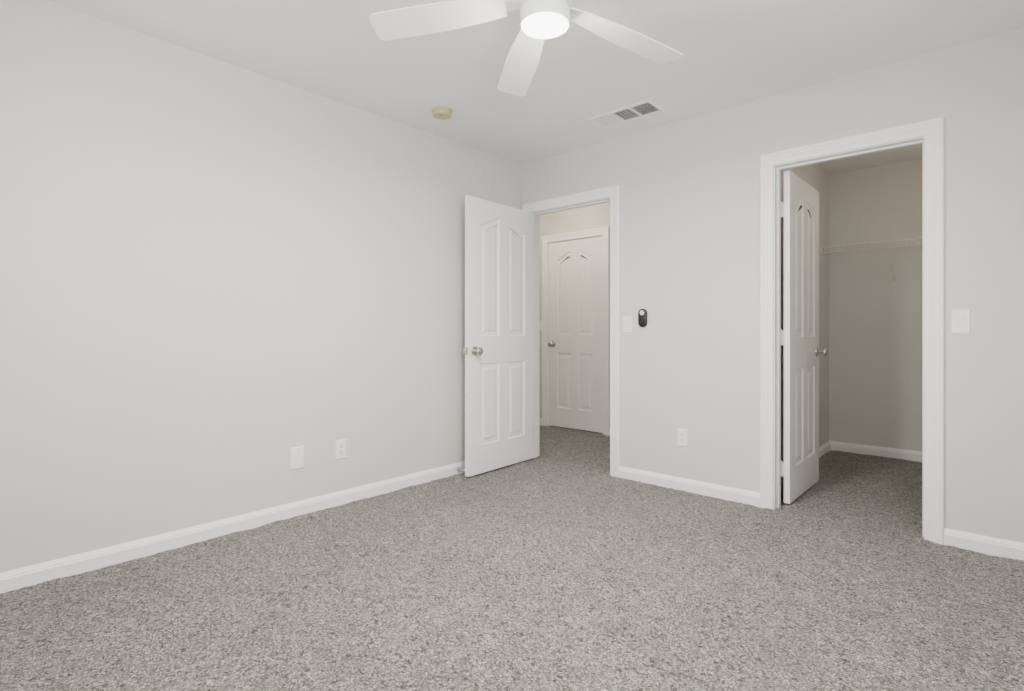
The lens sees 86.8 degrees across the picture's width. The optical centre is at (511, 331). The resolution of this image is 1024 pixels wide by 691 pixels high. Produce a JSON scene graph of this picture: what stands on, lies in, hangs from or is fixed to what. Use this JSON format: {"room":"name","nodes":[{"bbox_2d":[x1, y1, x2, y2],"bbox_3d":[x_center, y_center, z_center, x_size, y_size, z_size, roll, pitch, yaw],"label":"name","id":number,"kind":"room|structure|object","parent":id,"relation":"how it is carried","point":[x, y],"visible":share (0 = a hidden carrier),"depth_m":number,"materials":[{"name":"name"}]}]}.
{"room":"empty bedroom","nodes":[
{"label":"empty bedroom","id":0,"kind":"room"},
{"bbox_2d":[0,0,521,572],"bbox_3d":[-1.242,-0.170,3.173,0.115,2.460,3.815,0,0,42],"label":"wall","id":1,"kind":"structure","parent":0,"point":[224,286],"depth_m":2.73,"materials":[{"name":"white paint"}]},
{"bbox_2d":[0,461,464,593],"bbox_3d":[-1.155,1.018,3.172,0.014,0.085,3.700,0,0,42],"label":"baseboard","id":2,"kind":"structure","parent":1,"relation":"attached to","point":[19,578],"depth_m":2.71,"materials":[{"name":"white wood"}]},
{"bbox_2d":[290,446,303,469],"bbox_3d":[-1.229,0.725,3.097,0.006,0.125,0.080,0,0,42],"label":"blank wall plate","id":3,"kind":"object","parent":1,"relation":"attached to","point":[296,457],"visible":1,"depth_m":3.09,"materials":[{"name":"white plastic"}]},
{"bbox_2d":[336,439,346,459],"bbox_3d":[-1.042,0.720,3.303,0.007,0.116,0.071,0,0,42],"label":"electrical outlet","id":4,"kind":"object","parent":1,"relation":"attached to","point":[341,449],"visible":1,"depth_m":3.30,"materials":[{"name":"white plastic"}]},
{"bbox_2d":[0,425,1023,690],"bbox_3d":[0.213,1.055,3.315,5.450,0.016,6.150,0,0,42],"label":"floor","id":5,"kind":"structure","parent":0,"point":[564,561],"depth_m":2.13,"materials":[{"name":"grey carpet"}]},
{"bbox_2d":[48,0,1023,173],"bbox_3d":[0.213,-1.450,3.315,5.450,0.100,6.150,0,0,42],"label":"ceiling","id":6,"kind":"structure","parent":0,"point":[736,52],"depth_m":2.73,"materials":[{"name":"white paint"}]},
{"bbox_2d":[432,106,451,119],"bbox_3d":[-0.444,-1.379,3.432,0.132,0.042,0.132,0,0,42],"label":"smoke detector","id":7,"kind":"object","parent":6,"relation":"attached to","point":[441,112],"visible":1,"depth_m":3.40,"materials":[{"name":"beige plastic"}]},
{"bbox_2d":[370,0,682,95],"bbox_3d":[0.159,-1.275,2.018,1.250,0.250,1.307,0,0,42],"label":"ceiling fan","id":8,"kind":"object","parent":6,"relation":"attached to","point":[541,21],"visible":1,"depth_m":2.12,"materials":[{"name":"white plastic"}]},
{"bbox_2d":[588,99,665,127],"bbox_3d":[0.737,-1.407,3.488,0.445,0.027,0.220,0,0,42],"label":"ceiling vent","id":9,"kind":"object","parent":6,"relation":"in","point":[612,118],"visible":1,"depth_m":3.48,"materials":[{"name":"white plastic"}]},
{"bbox_2d":[539,202,609,417],"bbox_3d":[1.049,-0.170,5.503,3.350,2.460,0.115,0,0,42],"label":"wall","id":10,"kind":"structure","parent":0,"point":[581,218],"depth_m":5.86,"materials":[{"name":"white paint"}]},
{"bbox_2d":[548,236,602,432],"bbox_3d":[0.676,0.035,5.793,0.716,2.015,0.171,0,0,42],"label":"hall door","id":11,"kind":"structure","parent":10,"relation":"in","point":[575,344],"depth_m":5.76,"materials":[{"name":"white paint"}]},
{"bbox_2d":[542,227,609,435],"bbox_3d":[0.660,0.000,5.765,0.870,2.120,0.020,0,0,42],"label":"door frame","id":12,"kind":"structure","parent":10,"relation":"attached to","point":[603,231],"depth_m":5.57,"materials":[{"name":"white wood"}]},
{"bbox_2d":[522,27,1023,542],"bbox_3d":[1.399,-0.170,3.432,3.450,2.460,0.115,0,0,42],"label":"wall","id":13,"kind":"structure","parent":0,"point":[690,251],"depth_m":3.28,"materials":[{"name":"white paint"}]},
{"bbox_2d":[463,195,533,476],"bbox_3d":[-0.083,0.035,4.166,0.171,2.015,0.772,0,0,40],"label":"entry door","id":14,"kind":"structure","parent":13,"relation":"in","point":[498,350],"depth_m":4.12,"materials":[{"name":"white paint"}]},
{"bbox_2d":[522,185,619,476],"bbox_3d":[0.430,0.000,4.219,0.927,2.120,0.020,0,0,42],"label":"door frame","id":15,"kind":"structure","parent":13,"relation":"attached to","point":[612,193],"depth_m":3.94,"materials":[{"name":"white wood"}]},
{"bbox_2d":[532,197,609,457],"bbox_3d":[0.475,0.031,4.269,0.803,2.058,0.115,0,0,42],"label":"trim","id":16,"kind":"structure","parent":13,"relation":"attached to","point":[536,309],"depth_m":4.52,"materials":[{"name":"white wood"}]},
{"bbox_2d":[623,316,631,331],"bbox_3d":[0.823,-0.050,3.869,0.071,0.116,0.010,0,0,42],"label":"light switch","id":17,"kind":"object","parent":13,"relation":"attached to","point":[627,323],"visible":1,"depth_m":3.86,"materials":[{"name":"white plastic"}]},
{"bbox_2d":[638,309,646,326],"bbox_3d":[0.912,-0.093,3.781,0.062,0.128,0.021,0,0,42],"label":"remote holder","id":18,"kind":"object","parent":13,"relation":"attached to","point":[642,317],"visible":1,"depth_m":3.77,"materials":[{"name":"black plastic"}]},
{"bbox_2d":[677,428,687,446],"bbox_3d":[1.130,0.706,3.592,0.071,0.116,0.007,0,0,42],"label":"electrical outlet","id":19,"kind":"object","parent":13,"relation":"attached to","point":[682,437],"visible":1,"depth_m":3.59,"materials":[{"name":"white plastic"}]},
{"bbox_2d":[619,466,759,506],"bbox_3d":[1.134,1.018,3.584,0.971,0.085,0.014,0,0,42],"label":"baseboard","id":20,"kind":"structure","parent":13,"relation":"attached to","point":[677,483],"depth_m":3.53,"materials":[{"name":"white wood"}]},
{"bbox_2d":[781,201,787,477],"bbox_3d":[1.643,0.046,3.271,0.042,1.677,0.046,0,0,42],"label":"closet door hinges","id":21,"kind":"object","parent":13,"relation":"attached to","point":[784,338],"visible":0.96,"depth_m":3.28,"materials":[{"name":"white metal"}]},
{"bbox_2d":[784,170,827,503],"bbox_3d":[1.902,0.035,3.540,0.171,2.015,0.712,0,0,42],"label":"closet door","id":22,"kind":"structure","parent":13,"relation":"in","point":[802,351],"depth_m":3.45,"materials":[{"name":"white paint"}]},
{"bbox_2d":[760,117,943,544],"bbox_3d":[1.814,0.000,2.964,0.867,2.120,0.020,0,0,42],"label":"trim","id":23,"kind":"structure","parent":13,"relation":"attached to","point":[931,131],"depth_m":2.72,"materials":[{"name":"white wood"}]},
{"bbox_2d":[951,310,969,333],"bbox_3d":[2.184,-0.045,2.634,0.071,0.116,0.010,0,0,42],"label":"light switch","id":24,"kind":"object","parent":13,"relation":"attached to","point":[960,321],"visible":1,"depth_m":2.63,"materials":[{"name":"white plastic"}]},
{"bbox_2d":[944,528,1023,560],"bbox_3d":[2.370,1.018,2.463,0.630,0.085,0.014,0,0,42],"label":"baseboard","id":25,"kind":"structure","parent":13,"relation":"attached to","point":[992,546],"depth_m":2.57,"materials":[{"name":"white wood"}]},
{"bbox_2d":[781,163,828,461],"bbox_3d":[2.143,-0.170,4.141,0.100,2.460,1.935,0,0,42],"label":"wall","id":26,"kind":"structure","parent":0,"point":[815,176],"depth_m":4.62,"materials":[{"name":"white paint"}]},
{"bbox_2d":[781,441,831,483],"bbox_3d":[2.185,1.018,4.102,0.014,0.085,1.935,0,0,42],"label":"baseboard","id":27,"kind":"structure","parent":26,"relation":"attached to","point":[826,447],"depth_m":4.63,"materials":[{"name":"white wood"}]},
{"bbox_2d":[829,158,922,451],"bbox_3d":[3.424,-0.170,4.362,1.700,2.460,0.115,0,0,42],"label":"wall","id":28,"kind":"structure","parent":0,"point":[875,356],"depth_m":4.58,"materials":[{"name":"white paint"}]},
{"bbox_2d":[821,238,922,284],"bbox_3d":[3.315,-0.554,4.169,1.597,0.339,0.316,0,0,42],"label":"wire closet shelf","id":29,"kind":"object","parent":28,"relation":"attached to","point":[860,248],"visible":0.48,"depth_m":4.43,"materials":[{"name":"white metal"}]},
{"bbox_2d":[832,441,922,462],"bbox_3d":[3.414,1.018,4.284,1.530,0.085,0.014,0,0,42],"label":"baseboard","id":30,"kind":"structure","parent":28,"relation":"attached to","point":[917,456],"depth_m":4.57,"materials":[{"name":"white wood"}]}
]}

